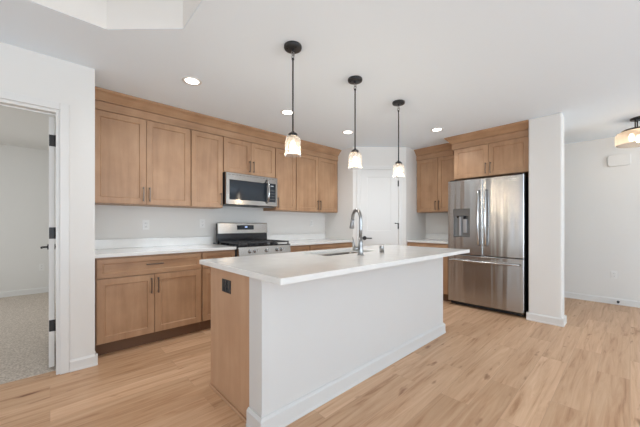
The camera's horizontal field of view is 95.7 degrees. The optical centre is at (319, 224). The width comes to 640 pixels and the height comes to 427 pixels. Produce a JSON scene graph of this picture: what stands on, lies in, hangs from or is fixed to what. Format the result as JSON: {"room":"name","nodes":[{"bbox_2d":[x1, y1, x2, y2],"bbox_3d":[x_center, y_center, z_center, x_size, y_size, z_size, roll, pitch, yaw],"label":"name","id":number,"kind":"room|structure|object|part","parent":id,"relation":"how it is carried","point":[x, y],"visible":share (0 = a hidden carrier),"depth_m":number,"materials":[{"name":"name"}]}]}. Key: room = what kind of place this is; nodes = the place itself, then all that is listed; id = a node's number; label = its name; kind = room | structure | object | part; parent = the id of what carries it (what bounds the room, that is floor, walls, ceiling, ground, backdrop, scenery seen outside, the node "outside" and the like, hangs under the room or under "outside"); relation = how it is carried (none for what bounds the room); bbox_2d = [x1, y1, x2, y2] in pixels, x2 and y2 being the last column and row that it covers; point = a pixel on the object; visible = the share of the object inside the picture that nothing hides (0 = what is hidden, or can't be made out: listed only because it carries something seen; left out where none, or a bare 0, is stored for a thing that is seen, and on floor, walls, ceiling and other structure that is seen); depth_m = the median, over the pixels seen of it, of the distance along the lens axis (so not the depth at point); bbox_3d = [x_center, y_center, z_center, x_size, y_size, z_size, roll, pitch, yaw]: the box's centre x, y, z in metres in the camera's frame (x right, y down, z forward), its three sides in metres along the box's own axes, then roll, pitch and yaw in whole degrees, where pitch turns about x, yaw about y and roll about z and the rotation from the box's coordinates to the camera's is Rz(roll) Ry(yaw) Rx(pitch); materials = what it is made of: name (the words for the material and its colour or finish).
{"room":"kitchen","nodes":[
{"label":"kitchen","id":0,"kind":"room"},
{"bbox_2d":[0,144,55,301],"bbox_3d":[-4.390,-0.057,2.859,2.920,2.460,3.830,0,0,-43],"label":"wall","id":1,"kind":"structure","parent":0,"point":[24,172],"depth_m":4.82,"materials":[{"name":"white paint"}]},
{"bbox_2d":[0,287,48,297],"bbox_3d":[-5.619,1.123,4.154,2.650,0.092,0.018,0,0,-43],"label":"baseboard","id":2,"kind":"structure","parent":1,"relation":"attached to","point":[43,289],"depth_m":4.81,"materials":[{"name":"white wood"}]},
{"bbox_2d":[70,351,97,371],"bbox_3d":[-3.099,1.127,1.338,3.293,0.092,0.119,0,0,-43],"label":"baseboard","id":3,"kind":"structure","parent":1,"relation":"attached to","point":[80,363],"depth_m":2.36,"materials":[{"name":"white wood"}]},
{"bbox_2d":[0,42,94,371],"bbox_3d":[-3.423,-0.062,1.598,3.374,2.471,0.902,0,0,-43],"label":"wall","id":4,"kind":"structure","parent":0,"point":[26,72],"depth_m":2.34,"materials":[{"name":"white paint"}]},
{"bbox_2d":[0,90,68,374],"bbox_3d":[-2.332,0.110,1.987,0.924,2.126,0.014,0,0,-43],"label":"trim","id":5,"kind":"structure","parent":4,"relation":"attached to","point":[64,108],"depth_m":2.27,"materials":[{"name":"white wood"}]},
{"bbox_2d":[40,116,55,367],"bbox_3d":[-2.417,0.139,2.605,0.155,2.016,0.770,0,0,-43],"label":"door","id":6,"kind":"structure","parent":4,"relation":"in","point":[51,246],"depth_m":2.33,"materials":[{"name":"white wood"}]},
{"bbox_2d":[95,205,324,242],"bbox_3d":[-1.166,-0.062,4.238,3.528,2.471,0.120,0,0,-43],"label":"wall","id":7,"kind":"structure","parent":0,"point":[111,221],"depth_m":3.66,"materials":[{"name":"white paint"}]},
{"bbox_2d":[95,109,189,207],"bbox_3d":[-1.944,-0.662,3.180,0.914,0.905,0.362,0,0,-43],"label":"upper cabinet","id":8,"kind":"object","parent":7,"relation":"attached to","point":[139,162],"visible":0.94,"depth_m":3.03,"materials":[{"name":"brown wood"}]},
{"bbox_3d":[-2.015,-0.663,2.925,0.448,0.896,0.020,0,0,-43],"label":"door","id":9,"kind":"part","parent":8,"relation":"part of","materials":[{"name":"brown wood"}]},
{"bbox_3d":[-1.685,-0.663,3.233,0.448,0.896,0.020,0,0,-43],"label":"door","id":10,"kind":"part","parent":8,"relation":"part of","materials":[{"name":"brown wood"}]},
{"bbox_2d":[142,220,148,229],"bbox_3d":[-2.018,0.003,3.354,0.070,0.115,0.010,0,0,-43],"label":"wall outlet","id":11,"kind":"object","parent":7,"relation":"attached to","point":[145,223],"visible":1,"depth_m":3.35,"materials":[{"name":"white plastic"}]},
{"bbox_2d":[95,236,212,248],"bbox_3d":[-1.922,0.208,3.435,1.322,0.102,0.020,0,0,-43],"label":"backsplash","id":12,"kind":"structure","parent":7,"relation":"attached to","point":[172,241],"depth_m":3.37,"materials":[{"name":"white stone"}]},
{"bbox_2d":[200,219,204,227],"bbox_3d":[-1.542,-0.017,3.797,0.070,0.115,0.010,0,0,-43],"label":"wall outlet","id":13,"kind":"object","parent":7,"relation":"attached to","point":[202,221],"visible":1,"depth_m":3.80,"materials":[{"name":"white plastic"}]},
{"bbox_2d":[184,130,222,208],"bbox_3d":[-1.465,-0.662,3.626,0.393,0.905,0.362,0,0,-43],"label":"upper cabinet","id":14,"kind":"object","parent":7,"relation":"attached to","point":[206,149],"visible":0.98,"depth_m":3.52,"materials":[{"name":"brown wood"}]},
{"bbox_2d":[95,86,340,160],"bbox_3d":[-0.915,-1.206,3.896,3.424,0.181,0.102,0,0,-43],"label":"crown molding","id":15,"kind":"structure","parent":7,"relation":"attached to","point":[105,100],"depth_m":3.40,"materials":[{"name":"brown wood"}]},
{"bbox_2d":[223,137,274,177],"bbox_3d":[-1.033,-0.892,4.030,0.788,0.446,0.362,0,0,-43],"label":"upper cabinet","id":16,"kind":"object","parent":7,"relation":"attached to","point":[242,157],"visible":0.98,"depth_m":3.88,"materials":[{"name":"brown wood"}]},
{"bbox_3d":[-1.081,-0.892,3.797,0.385,0.437,0.020,0,0,-43],"label":"door","id":17,"kind":"part","parent":16,"relation":"part of","materials":[{"name":"brown wood"}]},
{"bbox_2d":[223,172,276,207],"bbox_3d":[-0.999,-0.455,3.996,0.776,0.421,0.452,0,0,-43],"label":"microwave","id":18,"kind":"object","parent":16,"relation":"attached to","point":[239,190],"visible":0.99,"depth_m":3.85,"materials":[{"name":"silver metal"}]},
{"bbox_3d":[-0.718,-0.459,3.998,0.071,0.335,0.025,0,0,41],"label":"handle","id":19,"kind":"part","parent":18,"relation":"part of","materials":[{"name":"silver metal"}]},
{"bbox_3d":[-0.676,-0.446,4.079,0.122,0.260,0.005,0,0,-43],"label":"control panel","id":20,"kind":"part","parent":18,"relation":"part of","materials":[{"name":"black glass"}]},
{"bbox_3d":[-0.797,-0.892,4.062,0.385,0.437,0.020,0,0,-43],"label":"door","id":21,"kind":"part","parent":16,"relation":"part of","materials":[{"name":"brown wood"}]},
{"bbox_2d":[263,148,295,211],"bbox_3d":[-0.604,-0.662,4.430,0.383,0.905,0.362,0,0,-43],"label":"upper cabinet","id":22,"kind":"object","parent":7,"relation":"attached to","point":[285,166],"visible":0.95,"depth_m":4.32,"materials":[{"name":"brown wood"}]},
{"bbox_3d":[-0.510,-0.663,4.329,0.369,0.896,0.020,0,0,-43],"label":"door","id":23,"kind":"part","parent":22,"relation":"part of","materials":[{"name":"brown wood"}]},
{"bbox_2d":[267,233,325,240],"bbox_3d":[-0.391,0.208,4.864,1.336,0.102,0.020,0,0,-43],"label":"backsplash","id":24,"kind":"structure","parent":7,"relation":"attached to","point":[285,237],"depth_m":4.86,"materials":[{"name":"white stone"}]},
{"bbox_2d":[287,153,337,212],"bbox_3d":[-0.124,-0.662,4.877,0.927,0.905,0.362,0,0,-43],"label":"upper cabinet","id":25,"kind":"object","parent":7,"relation":"attached to","point":[316,177],"visible":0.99,"depth_m":4.74,"materials":[{"name":"brown wood"}]},
{"bbox_3d":[-0.198,-0.663,4.620,0.455,0.896,0.020,0,0,-43],"label":"door","id":26,"kind":"part","parent":25,"relation":"part of","materials":[{"name":"brown wood"}]},
{"bbox_3d":[0.137,-0.663,4.933,0.455,0.896,0.020,0,0,-43],"label":"door","id":27,"kind":"part","parent":25,"relation":"part of","materials":[{"name":"brown wood"}]},
{"bbox_2d":[0,0,639,149],"bbox_3d":[0.313,-1.442,1.933,9.495,0.311,11.800,0,0,-43],"label":"ceiling","id":28,"kind":"structure","parent":0,"point":[459,67],"depth_m":2.29,"materials":[{"name":"white paint"}]},
{"bbox_2d":[182,76,201,85],"bbox_3d":[-1.156,-1.295,2.614,0.168,0.006,0.168,0,0,-43],"label":"recessed light","id":29,"kind":"object","parent":28,"relation":"in","point":[189,80],"visible":1,"depth_m":2.60,"materials":[{"name":"white plastic"}]},
{"bbox_2d":[280,109,294,114],"bbox_3d":[-0.375,-1.295,3.343,0.168,0.006,0.168,0,0,-43],"label":"recessed light","id":30,"kind":"object","parent":28,"relation":"in","point":[286,111],"visible":0.86,"depth_m":3.34,"materials":[{"name":"white plastic"}]},
{"bbox_2d":[284,41,301,156],"bbox_3d":[-0.197,-0.899,2.104,0.130,0.796,0.130,0,0,-43],"label":"pendant light","id":31,"kind":"object","parent":28,"relation":"hanging from","point":[292,47],"visible":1,"depth_m":2.10,"materials":[{"name":"black metal"}]},
{"bbox_3d":[-0.197,-0.572,2.104,0.122,0.141,0.122,0,0,-43],"label":"lamp shade","id":32,"kind":"part","parent":31,"relation":"part of","materials":[{"name":"white glass"}]},
{"bbox_3d":[-0.197,-0.944,2.104,0.018,0.532,0.018,0,0,-43],"label":"rod","id":33,"kind":"part","parent":31,"relation":"part of","materials":[{"name":"black metal"}]},
{"bbox_3d":[-0.197,-0.560,2.104,0.046,0.088,0.046,0,0,-43],"label":"bulb","id":34,"kind":"part","parent":31,"relation":"part of","materials":[{"name":"white glass"}]},
{"bbox_2d":[342,130,353,133],"bbox_3d":[0.392,-1.295,4.058,0.168,0.006,0.168,0,0,-43],"label":"recessed light","id":35,"kind":"object","parent":28,"relation":"in","point":[345,131],"visible":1,"depth_m":4.06,"materials":[{"name":"white plastic"}]},
{"bbox_2d":[348,75,361,168],"bbox_3d":[0.313,-0.899,2.579,0.130,0.796,0.130,0,0,-43],"label":"pendant light","id":36,"kind":"object","parent":28,"relation":"hanging from","point":[354,80],"visible":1,"depth_m":2.58,"materials":[{"name":"white glass"}]},
{"bbox_3d":[0.313,-0.944,2.579,0.018,0.532,0.018,0,0,-43],"label":"rod","id":37,"kind":"part","parent":36,"relation":"part of","materials":[{"name":"black metal"}]},
{"bbox_3d":[0.313,-0.572,2.579,0.122,0.141,0.122,0,0,-43],"label":"lamp shade","id":38,"kind":"part","parent":36,"relation":"part of","materials":[{"name":"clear glass"}]},
{"bbox_3d":[0.313,-0.560,2.579,0.046,0.088,0.046,0,0,-43],"label":"bulb","id":39,"kind":"part","parent":36,"relation":"part of","materials":[{"name":"white glass"}]},
{"bbox_2d":[392,99,404,177],"bbox_3d":[0.832,-0.899,3.064,0.130,0.796,0.130,0,0,-43],"label":"pendant light","id":40,"kind":"object","parent":28,"relation":"hanging from","point":[399,102],"visible":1,"depth_m":3.06,"materials":[{"name":"black metal"}]},
{"bbox_3d":[0.832,-0.944,3.064,0.018,0.532,0.018,0,0,-43],"label":"rod","id":41,"kind":"part","parent":40,"relation":"part of","materials":[{"name":"black metal"}]},
{"bbox_2d":[430,128,443,131],"bbox_3d":[1.596,-1.295,3.950,0.168,0.006,0.168,0,0,-43],"label":"recessed light","id":42,"kind":"object","parent":28,"relation":"in","point":[433,129],"visible":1,"depth_m":3.94,"materials":[{"name":"white plastic"}]},
{"bbox_2d":[615,116,639,147],"bbox_3d":[3.883,-1.139,3.512,0.432,0.316,0.432,0,0,-43],"label":"ceiling light","id":43,"kind":"object","parent":28,"relation":"attached to","point":[635,130],"visible":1,"depth_m":3.54,"materials":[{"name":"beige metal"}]},
{"bbox_3d":[3.883,-1.060,3.512,0.432,0.159,0.432,0,0,-43],"label":"lamp shade","id":44,"kind":"part","parent":43,"relation":"part of","materials":[{"name":"white glass"}]},
{"bbox_3d":[3.799,-1.060,3.528,0.052,0.095,0.052,0,0,-43],"label":"bulb","id":45,"kind":"part","parent":43,"relation":"part of","materials":[{"name":"white glass"}]},
{"bbox_3d":[3.883,-1.286,3.512,0.170,0.024,0.170,0,0,-43],"label":"ceiling plate","id":46,"kind":"part","parent":43,"relation":"part of","materials":[{"name":"black metal"}]},
{"bbox_2d":[0,292,639,426],"bbox_3d":[0.354,1.196,1.889,9.495,0.054,11.680,0,0,-43],"label":"floor","id":47,"kind":"structure","parent":0,"point":[489,368],"depth_m":2.18,"materials":[{"name":"brown wood"}]},
{"bbox_2d":[95,252,200,355],"bbox_3d":[-1.830,0.732,3.058,0.913,0.882,0.696,0,0,-43],"label":"base cabinet","id":48,"kind":"object","parent":47,"relation":"on","point":[142,299],"visible":0.98,"depth_m":2.78,"materials":[{"name":"brown wood"}]},
{"bbox_3d":[-1.787,0.767,2.681,0.448,0.569,0.020,0,0,-43],"label":"door","id":49,"kind":"part","parent":48,"relation":"part of","materials":[{"name":"brown wood"}]},
{"bbox_3d":[-1.622,0.392,2.835,0.900,0.169,0.020,0,0,-43],"label":"drawer","id":50,"kind":"part","parent":48,"relation":"part of","materials":[{"name":"brown wood"}]},
{"bbox_3d":[-1.626,0.588,2.795,0.010,0.152,0.034,0,0,-43],"label":"handle","id":51,"kind":"part","parent":48,"relation":"part of","materials":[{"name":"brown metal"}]},
{"bbox_2d":[95,236,235,257],"bbox_3d":[-1.696,0.224,3.192,1.322,0.134,0.685,0,0,-43],"label":"countertop","id":52,"kind":"structure","parent":48,"relation":"on","point":[104,248],"depth_m":3.20,"materials":[{"name":"white stone"}]},
{"bbox_3d":[-1.457,0.767,2.989,0.448,0.569,0.020,0,0,-43],"label":"door","id":53,"kind":"part","parent":48,"relation":"part of","materials":[{"name":"brown wood"}]},
{"bbox_2d":[199,250,234,330],"bbox_3d":[-1.352,0.732,3.503,0.390,0.882,0.696,0,0,-43],"label":"base cabinet","id":54,"kind":"object","parent":47,"relation":"on","point":[205,323],"visible":0.25,"depth_m":3.19,"materials":[{"name":"brown wood"}]},
{"bbox_3d":[-1.144,0.767,3.281,0.377,0.569,0.020,0,0,-43],"label":"door","id":55,"kind":"part","parent":54,"relation":"part of","materials":[{"name":"brown wood"}]},
{"bbox_3d":[-1.144,0.392,3.281,0.377,0.169,0.020,0,0,-43],"label":"drawer","id":56,"kind":"part","parent":54,"relation":"part of","materials":[{"name":"brown wood"}]},
{"bbox_2d":[213,223,290,256],"bbox_3d":[-0.897,0.575,3.866,0.758,1.197,0.761,0,0,-43],"label":"range","id":57,"kind":"object","parent":47,"relation":"on","point":[249,239],"visible":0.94,"depth_m":3.84,"materials":[{"name":"silver metal"}]},
{"bbox_3d":[-1.040,0.038,4.050,0.250,0.062,0.007,0,0,-43],"label":"display panel","id":58,"kind":"part","parent":57,"relation":"part of","materials":[{"name":"black glass"}]},
{"bbox_2d":[218,243,289,247],"bbox_3d":[-0.870,0.264,3.837,0.758,0.018,0.574,0,0,-43],"label":"cooktop","id":59,"kind":"object","parent":57,"relation":"in","point":[250,245],"depth_m":3.70,"materials":[{"name":"black metal"}]},
{"bbox_3d":[-0.685,0.323,3.639,0.750,0.110,0.064,0,0,-43],"label":"control panel","id":60,"kind":"part","parent":57,"relation":"part of","materials":[{"name":"silver metal"}]},
{"bbox_2d":[290,245,308,251],"bbox_3d":[-0.503,0.732,4.295,0.390,0.882,0.696,0,0,-43],"label":"base cabinet","id":61,"kind":"object","parent":47,"relation":"on","point":[299,248],"visible":0.09,"depth_m":4.08,"materials":[{"name":"brown wood"}]},
{"bbox_2d":[209,257,445,426],"bbox_3d":[0.266,0.732,2.632,2.313,0.882,0.754,0,0,-43],"label":"kitchen island","id":62,"kind":"object","parent":47,"relation":"on","point":[280,353],"visible":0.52,"depth_m":1.92,"materials":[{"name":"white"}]},
{"bbox_2d":[222,278,230,293],"bbox_3d":[-0.622,0.407,1.915,0.010,0.085,0.125,0,0,-43],"label":"wall outlet","id":63,"kind":"object","parent":62,"relation":"attached to","point":[226,284],"visible":1,"depth_m":1.90,"materials":[{"name":"black plastic"}]},
{"bbox_3d":[-0.612,1.163,1.903,0.012,0.020,0.558,0,0,-43],"label":"shoe molding","id":64,"kind":"part","parent":62,"relation":"part of","materials":[{"name":"brown wood"}]},
{"bbox_3d":[-0.599,0.732,1.913,0.020,0.882,0.561,0,0,-43],"label":"panel","id":65,"kind":"part","parent":62,"relation":"part of","materials":[{"name":"brown wood"}]},
{"bbox_2d":[199,245,469,284],"bbox_3d":[0.335,0.275,2.581,2.395,0.032,1.031,0,0,-43],"label":"island countertop","id":66,"kind":"structure","parent":62,"relation":"on","point":[290,267],"depth_m":2.03,"materials":[{"name":"white stone"}]},
{"bbox_2d":[321,252,357,255],"bbox_3d":[0.191,0.410,2.745,0.716,0.238,0.382,0,0,-43],"label":"sink","id":67,"kind":"object","parent":66,"relation":"in","point":[332,254],"visible":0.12,"depth_m":2.97,"materials":[{"name":"silver metal"}]},
{"bbox_2d":[349,209,363,254],"bbox_3d":[0.294,0.059,2.544,0.106,0.400,0.222,0,0,-19],"label":"faucet","id":68,"kind":"object","parent":66,"relation":"on","point":[359,248],"visible":0.98,"depth_m":2.46,"materials":[{"name":"silver metal"}]},
{"bbox_3d":[0.320,-0.019,2.548,0.029,0.245,0.188,0,0,-19],"label":"spout","id":69,"kind":"part","parent":68,"relation":"part of","materials":[{"name":"silver metal"}]},
{"bbox_3d":[0.469,1.121,2.414,2.313,0.105,0.160,0,0,-43],"label":"baseboard","id":70,"kind":"part","parent":62,"relation":"part of","materials":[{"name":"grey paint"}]},
{"bbox_2d":[309,242,351,250],"bbox_3d":[-0.015,0.732,4.750,0.940,0.882,0.696,0,0,-43],"label":"base cabinet","id":71,"kind":"object","parent":47,"relation":"on","point":[347,244],"visible":0.12,"depth_m":4.49,"materials":[{"name":"brown wood"}]},
{"bbox_2d":[267,233,352,245],"bbox_3d":[-0.164,0.224,4.621,1.336,0.134,0.685,0,0,-43],"label":"countertop","id":72,"kind":"structure","parent":71,"relation":"on","point":[315,238],"depth_m":4.73,"materials":[{"name":"white stone"}]},
{"bbox_2d":[407,242,450,301],"bbox_3d":[1.920,0.732,4.816,0.686,0.882,0.688,0,0,-43],"label":"base cabinet","id":73,"kind":"object","parent":47,"relation":"on","point":[445,259],"visible":0.08,"depth_m":4.42,"materials":[{"name":"brown wood"}]},
{"bbox_2d":[406,233,447,243],"bbox_3d":[1.927,0.224,4.824,0.668,0.134,0.690,0,0,-43],"label":"countertop","id":74,"kind":"structure","parent":73,"relation":"on","point":[429,237],"depth_m":5.02,"materials":[{"name":"white stone"}]},
{"bbox_3d":[1.701,0.392,4.612,0.020,0.169,0.675,0,0,-43],"label":"drawer","id":75,"kind":"part","parent":73,"relation":"part of","materials":[{"name":"brown wood"}]},
{"bbox_3d":[1.817,0.767,4.488,0.020,0.569,0.336,0,0,-43],"label":"door","id":76,"kind":"part","parent":73,"relation":"part of","materials":[{"name":"brown wood"}]},
{"bbox_2d":[448,173,528,315],"bbox_3d":[2.443,0.262,4.155,0.776,1.822,0.938,0,0,-43],"label":"refrigerator","id":77,"kind":"object","parent":47,"relation":"on","point":[488,217],"visible":0.99,"depth_m":3.87,"materials":[{"name":"silver metal"}]},
{"bbox_3d":[2.036,-0.173,4.152,0.016,0.100,0.218,0,0,-43],"label":"dispenser panel","id":78,"kind":"part","parent":77,"relation":"part of","materials":[{"name":"grey plastic"}]},
{"bbox_3d":[2.084,-0.104,4.142,0.080,1.058,0.467,0,0,-43],"label":"door","id":79,"kind":"part","parent":77,"relation":"part of","materials":[{"name":"silver metal"}]},
{"bbox_3d":[2.158,-0.092,3.950,0.080,0.772,0.027,0,0,-43],"label":"handle","id":80,"kind":"part","parent":77,"relation":"part of","materials":[{"name":"silver metal"}]},
{"bbox_3d":[2.219,-0.092,3.885,0.080,0.772,0.027,0,0,-43],"label":"handle","id":81,"kind":"part","parent":77,"relation":"part of","materials":[{"name":"silver metal"}]},
{"bbox_3d":[2.184,0.509,3.921,0.078,0.027,0.892,0,0,-43],"label":"handle","id":82,"kind":"part","parent":77,"relation":"part of","materials":[{"name":"silver metal"}]},
{"bbox_3d":[2.244,0.773,3.970,0.080,0.676,0.938,0,0,-43],"label":"freezer drawer","id":83,"kind":"part","parent":77,"relation":"part of","materials":[{"name":"silver metal"}]},
{"bbox_3d":[2.405,-0.104,3.797,0.080,1.058,0.467,0,0,-43],"label":"door","id":84,"kind":"part","parent":77,"relation":"part of","materials":[{"name":"silver metal"}]},
{"bbox_2d":[325,147,425,246],"bbox_3d":[1.012,-0.062,5.110,1.844,2.471,0.556,0,0,1],"label":"wall","id":85,"kind":"structure","parent":0,"point":[337,225],"depth_m":4.92,"materials":[{"name":"white paint"}]},
{"bbox_2d":[357,166,401,246],"bbox_3d":[0.994,0.098,4.831,0.761,2.150,0.015,0,0,0],"label":"trim","id":86,"kind":"structure","parent":85,"relation":"attached to","point":[358,167],"depth_m":4.82,"materials":[{"name":"white"}]},
{"bbox_2d":[361,170,398,245],"bbox_3d":[1.000,0.124,4.806,0.642,2.074,0.067,0,0,0],"label":"door","id":87,"kind":"structure","parent":85,"relation":"in","point":[379,189],"depth_m":4.84,"materials":[{"name":"white"}]},
{"bbox_2d":[426,113,563,317],"bbox_3d":[2.369,-0.062,4.394,0.828,2.471,2.123,0,0,-43],"label":"wall column","id":88,"kind":"structure","parent":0,"point":[546,133],"depth_m":3.44,"materials":[{"name":"white paint"}]},
{"bbox_2d":[417,155,453,212],"bbox_3d":[2.057,-0.663,4.900,0.371,0.903,0.754,0,0,-43],"label":"upper cabinet","id":89,"kind":"object","parent":88,"relation":"attached to","point":[434,175],"visible":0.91,"depth_m":4.83,"materials":[{"name":"brown wood"}]},
{"bbox_3d":[1.827,-0.664,4.939,0.020,0.894,0.368,0,0,-43],"label":"door","id":90,"kind":"part","parent":89,"relation":"part of","materials":[{"name":"brown wood"}]},
{"bbox_3d":[2.080,-0.664,4.667,0.020,0.894,0.368,0,0,-43],"label":"door","id":91,"kind":"part","parent":89,"relation":"part of","materials":[{"name":"brown wood"}]},
{"bbox_2d":[425,233,447,239],"bbox_3d":[2.164,0.208,5.045,0.020,0.102,0.690,0,0,-43],"label":"backsplash","id":92,"kind":"structure","parent":88,"relation":"attached to","point":[427,235],"depth_m":5.14,"materials":[{"name":"white stone"}]},
{"bbox_2d":[454,136,528,180],"bbox_3d":[2.528,-0.892,4.178,0.666,0.446,0.937,0,0,-43],"label":"upper cabinet","id":93,"kind":"object","parent":88,"relation":"attached to","point":[508,157],"visible":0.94,"depth_m":3.94,"materials":[{"name":"brown wood"}]},
{"bbox_3d":[2.159,-0.892,4.151,0.020,0.437,0.460,0,0,-43],"label":"door","id":94,"kind":"part","parent":93,"relation":"part of","materials":[{"name":"brown wood"}]},
{"bbox_2d":[414,120,528,160],"bbox_3d":[2.137,-1.206,4.331,0.397,0.181,1.695,0,0,-43],"label":"crown molding","id":95,"kind":"structure","parent":93,"relation":"attached to","point":[520,129],"depth_m":4.06,"materials":[{"name":"brown wood"}]},
{"bbox_3d":[2.475,-0.892,3.812,0.020,0.437,0.460,0,0,-43],"label":"door","id":96,"kind":"part","parent":93,"relation":"part of","materials":[{"name":"brown wood"}]},
{"bbox_2d":[526,312,566,326],"bbox_3d":[2.980,1.127,3.733,0.857,0.092,0.359,0,0,-43],"label":"baseboard","id":97,"kind":"structure","parent":88,"relation":"attached to","point":[561,322],"depth_m":3.43,"materials":[{"name":"white wood"}]},
{"bbox_2d":[564,135,639,300],"bbox_3d":[4.535,-0.062,4.162,0.120,2.471,9.100,0,0,-43],"label":"wall","id":98,"kind":"structure","parent":0,"point":[602,202],"depth_m":4.38,"materials":[{"name":"white paint"}]},
{"bbox_2d":[564,291,639,307],"bbox_3d":[4.484,1.127,4.114,0.018,0.092,8.900,0,0,-43],"label":"baseboard","id":99,"kind":"structure","parent":98,"relation":"attached to","point":[632,303],"depth_m":4.36,"materials":[{"name":"white wood"}]},
{"bbox_2d":[611,271,617,278],"bbox_3d":[4.343,0.740,4.272,0.010,0.115,0.070,0,0,-43],"label":"wall outlet","id":100,"kind":"object","parent":98,"relation":"attached to","point":[614,274],"visible":1,"depth_m":4.27,"materials":[{"name":"white plastic"}]},
{"bbox_2d":[607,153,630,166],"bbox_3d":[4.368,-0.942,4.228,0.034,0.170,0.240,0,0,-43],"label":"door chime","id":101,"kind":"object","parent":98,"relation":"attached to","point":[619,159],"visible":1,"depth_m":4.21,"materials":[{"name":"white paint"}]}
]}

